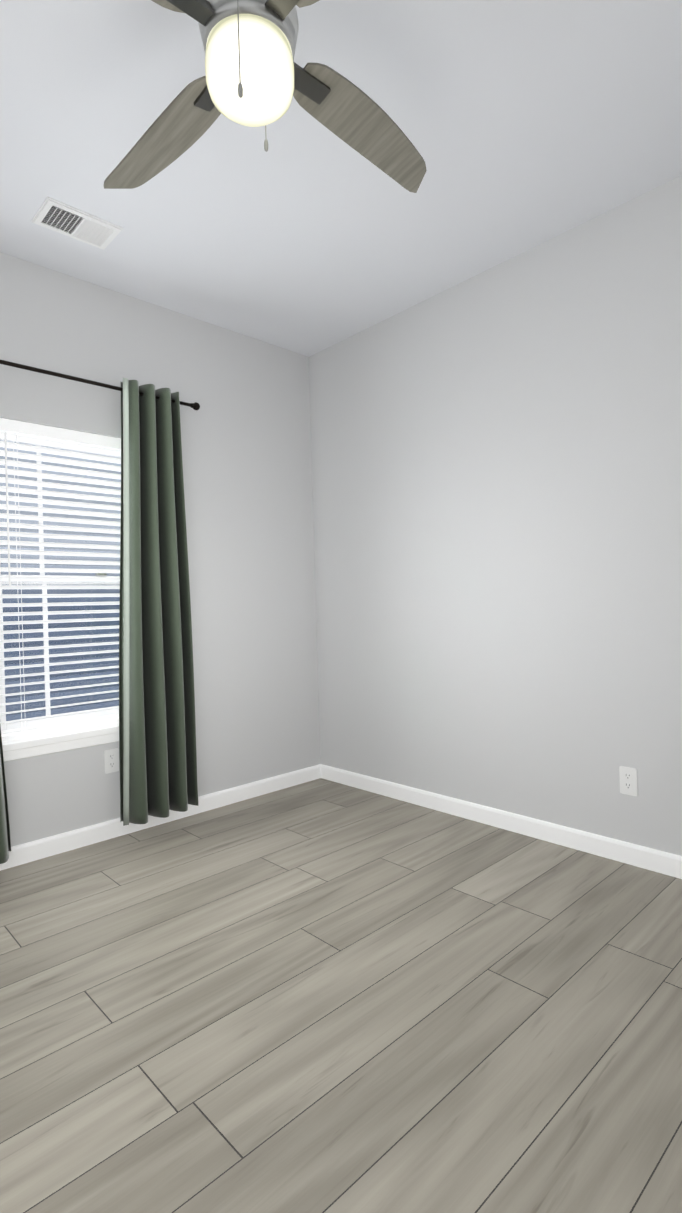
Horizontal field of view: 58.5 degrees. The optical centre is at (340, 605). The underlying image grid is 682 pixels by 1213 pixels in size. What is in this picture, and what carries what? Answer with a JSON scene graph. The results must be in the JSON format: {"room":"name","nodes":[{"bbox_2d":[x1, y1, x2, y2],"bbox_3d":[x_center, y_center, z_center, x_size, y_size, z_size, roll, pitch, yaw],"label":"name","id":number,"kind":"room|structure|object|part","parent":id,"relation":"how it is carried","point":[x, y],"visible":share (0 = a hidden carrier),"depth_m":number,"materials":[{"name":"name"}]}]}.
{"room":"empty bedroom","nodes":[
{"label":"empty bedroom","id":0,"kind":"room"},
{"bbox_2d":[0,252,320,846],"bbox_3d":[-1.671,-0.205,2.650,3.994,2.740,0.150,-2,0,-43],"label":"wall","id":1,"kind":"structure","parent":0,"point":[246,454],"depth_m":3.45,"materials":[{"name":"white paint"}]},
{"bbox_2d":[0,433,120,734],"bbox_3d":[-1.333,-0.120,3.014,0.770,1.454,0.079,-2,0,-43],"label":"window","id":2,"kind":"structure","parent":1,"relation":"in","point":[52,720],"depth_m":2.93,"materials":[{"name":"white plastic"}]},
{"bbox_2d":[0,418,120,740],"bbox_3d":[-1.282,-0.122,2.959,0.762,1.440,0.071,-2,0,-43],"label":"window blinds","id":3,"kind":"object","parent":2,"relation":"attached to","point":[48,434],"visible":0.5,"depth_m":2.90,"materials":[{"name":"white plastic"}]},
{"bbox_2d":[2,723,118,761],"bbox_3d":[-1.255,0.643,2.955,0.830,0.080,0.115,-2,0,-43],"label":"window sill","id":4,"kind":"structure","parent":1,"relation":"attached to","point":[20,748],"depth_m":2.84,"materials":[{"name":"white"}]},
{"bbox_2d":[0,360,199,409],"bbox_3d":[-1.305,-1.033,2.842,1.422,0.096,0.106,-2,0,-43],"label":"curtain rod","id":5,"kind":"object","parent":1,"relation":"attached to","point":[195,406],"visible":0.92,"depth_m":2.86,"materials":[{"name":"brown metal"}]},
{"bbox_2d":[0,726,10,863],"bbox_3d":[-1.573,-0.010,2.486,0.387,2.174,0.137,-2,0,-43],"label":"curtain","id":6,"kind":"object","parent":5,"relation":"hanging from","point":[5,843],"visible":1,"depth_m":2.57,"materials":[{"name":"fabric"}]},
{"bbox_2d":[119,378,197,825],"bbox_3d":[-0.950,-0.028,3.081,0.412,2.174,0.143,-2,0,-43],"label":"curtain","id":7,"kind":"object","parent":5,"relation":"hanging from","point":[157,750],"visible":1,"depth_m":3.06,"materials":[{"name":"fabric"}]},
{"bbox_2d":[104,748,118,773],"bbox_3d":[-1.137,0.772,3.020,0.070,0.115,0.007,-2,0,-43],"label":"outlet","id":8,"kind":"object","parent":1,"relation":"attached to","point":[111,758],"visible":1,"depth_m":3.02,"materials":[{"name":"white plastic"}]},
{"bbox_2d":[0,764,321,870],"bbox_3d":[-1.575,1.120,2.591,3.994,0.086,0.014,-2,0,-43],"label":"baseboard","id":9,"kind":"structure","parent":1,"relation":"attached to","point":[28,852],"depth_m":3.09,"materials":[{"name":"white wood"}]},
{"bbox_2d":[0,778,681,1212],"bbox_3d":[-0.306,1.176,1.253,4.294,0.100,4.000,-2,0,-43],"label":"floor","id":10,"kind":"structure","parent":0,"point":[320,996],"depth_m":1.64,"materials":[{"name":"laminate"}]},
{"bbox_2d":[0,0,681,356],"bbox_3d":[-0.389,-1.663,1.252,4.294,0.100,4.000,-2,0,-43],"label":"ceiling","id":11,"kind":"structure","parent":0,"point":[524,125],"depth_m":2.19,"materials":[{"name":"white paint"}]},
{"bbox_2d":[31,197,122,249],"bbox_3d":[-1.100,-1.585,2.546,0.302,0.014,0.200,-2,0,-43],"label":"ceiling vent","id":12,"kind":"object","parent":11,"relation":"in","point":[70,221],"visible":1,"depth_m":2.53,"materials":[{"name":"white metal"}]},
{"bbox_2d":[104,0,425,192],"bbox_3d":[-0.221,-1.367,1.461,1.018,0.501,1.018,-2,0,-3],"label":"ceiling fan","id":13,"kind":"object","parent":11,"relation":"hanging from","point":[256,76],"visible":1,"depth_m":1.56,"materials":[{"name":"wood"}]},
{"bbox_3d":[-0.217,-1.260,1.461,0.212,0.121,0.212,-2,0,-43],"label":"globe","id":14,"kind":"part","parent":13,"relation":"part of"},
{"bbox_2d":[309,175,681,855],"bbox_3d":[1.156,-0.288,2.677,0.150,2.740,4.000,-2,0,-43],"label":"wall","id":15,"kind":"structure","parent":0,"point":[497,481],"depth_m":2.89,"materials":[{"name":"white paint"}]},
{"bbox_2d":[321,764,681,878],"bbox_3d":[1.141,1.040,2.616,0.014,0.086,3.686,-2,0,-43],"label":"baseboard","id":16,"kind":"structure","parent":15,"relation":"attached to","point":[662,862],"depth_m":2.90,"materials":[{"name":"white wood"}]},
{"bbox_2d":[619,766,637,795],"bbox_3d":[1.201,0.735,2.547,0.007,0.115,0.070,-2,0,-43],"label":"electrical outlet","id":17,"kind":"object","parent":15,"relation":"attached to","point":[628,780],"visible":1,"depth_m":2.54,"materials":[{"name":"white plastic"}]},
{"label":"outside","id":18,"kind":"structure","parent":0,"visible":0},
{"bbox_2d":[0,440,120,720],"bbox_3d":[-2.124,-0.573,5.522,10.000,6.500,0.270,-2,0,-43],"label":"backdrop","id":19,"kind":"structure","parent":18,"point":[10,690],"depth_m":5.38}
]}

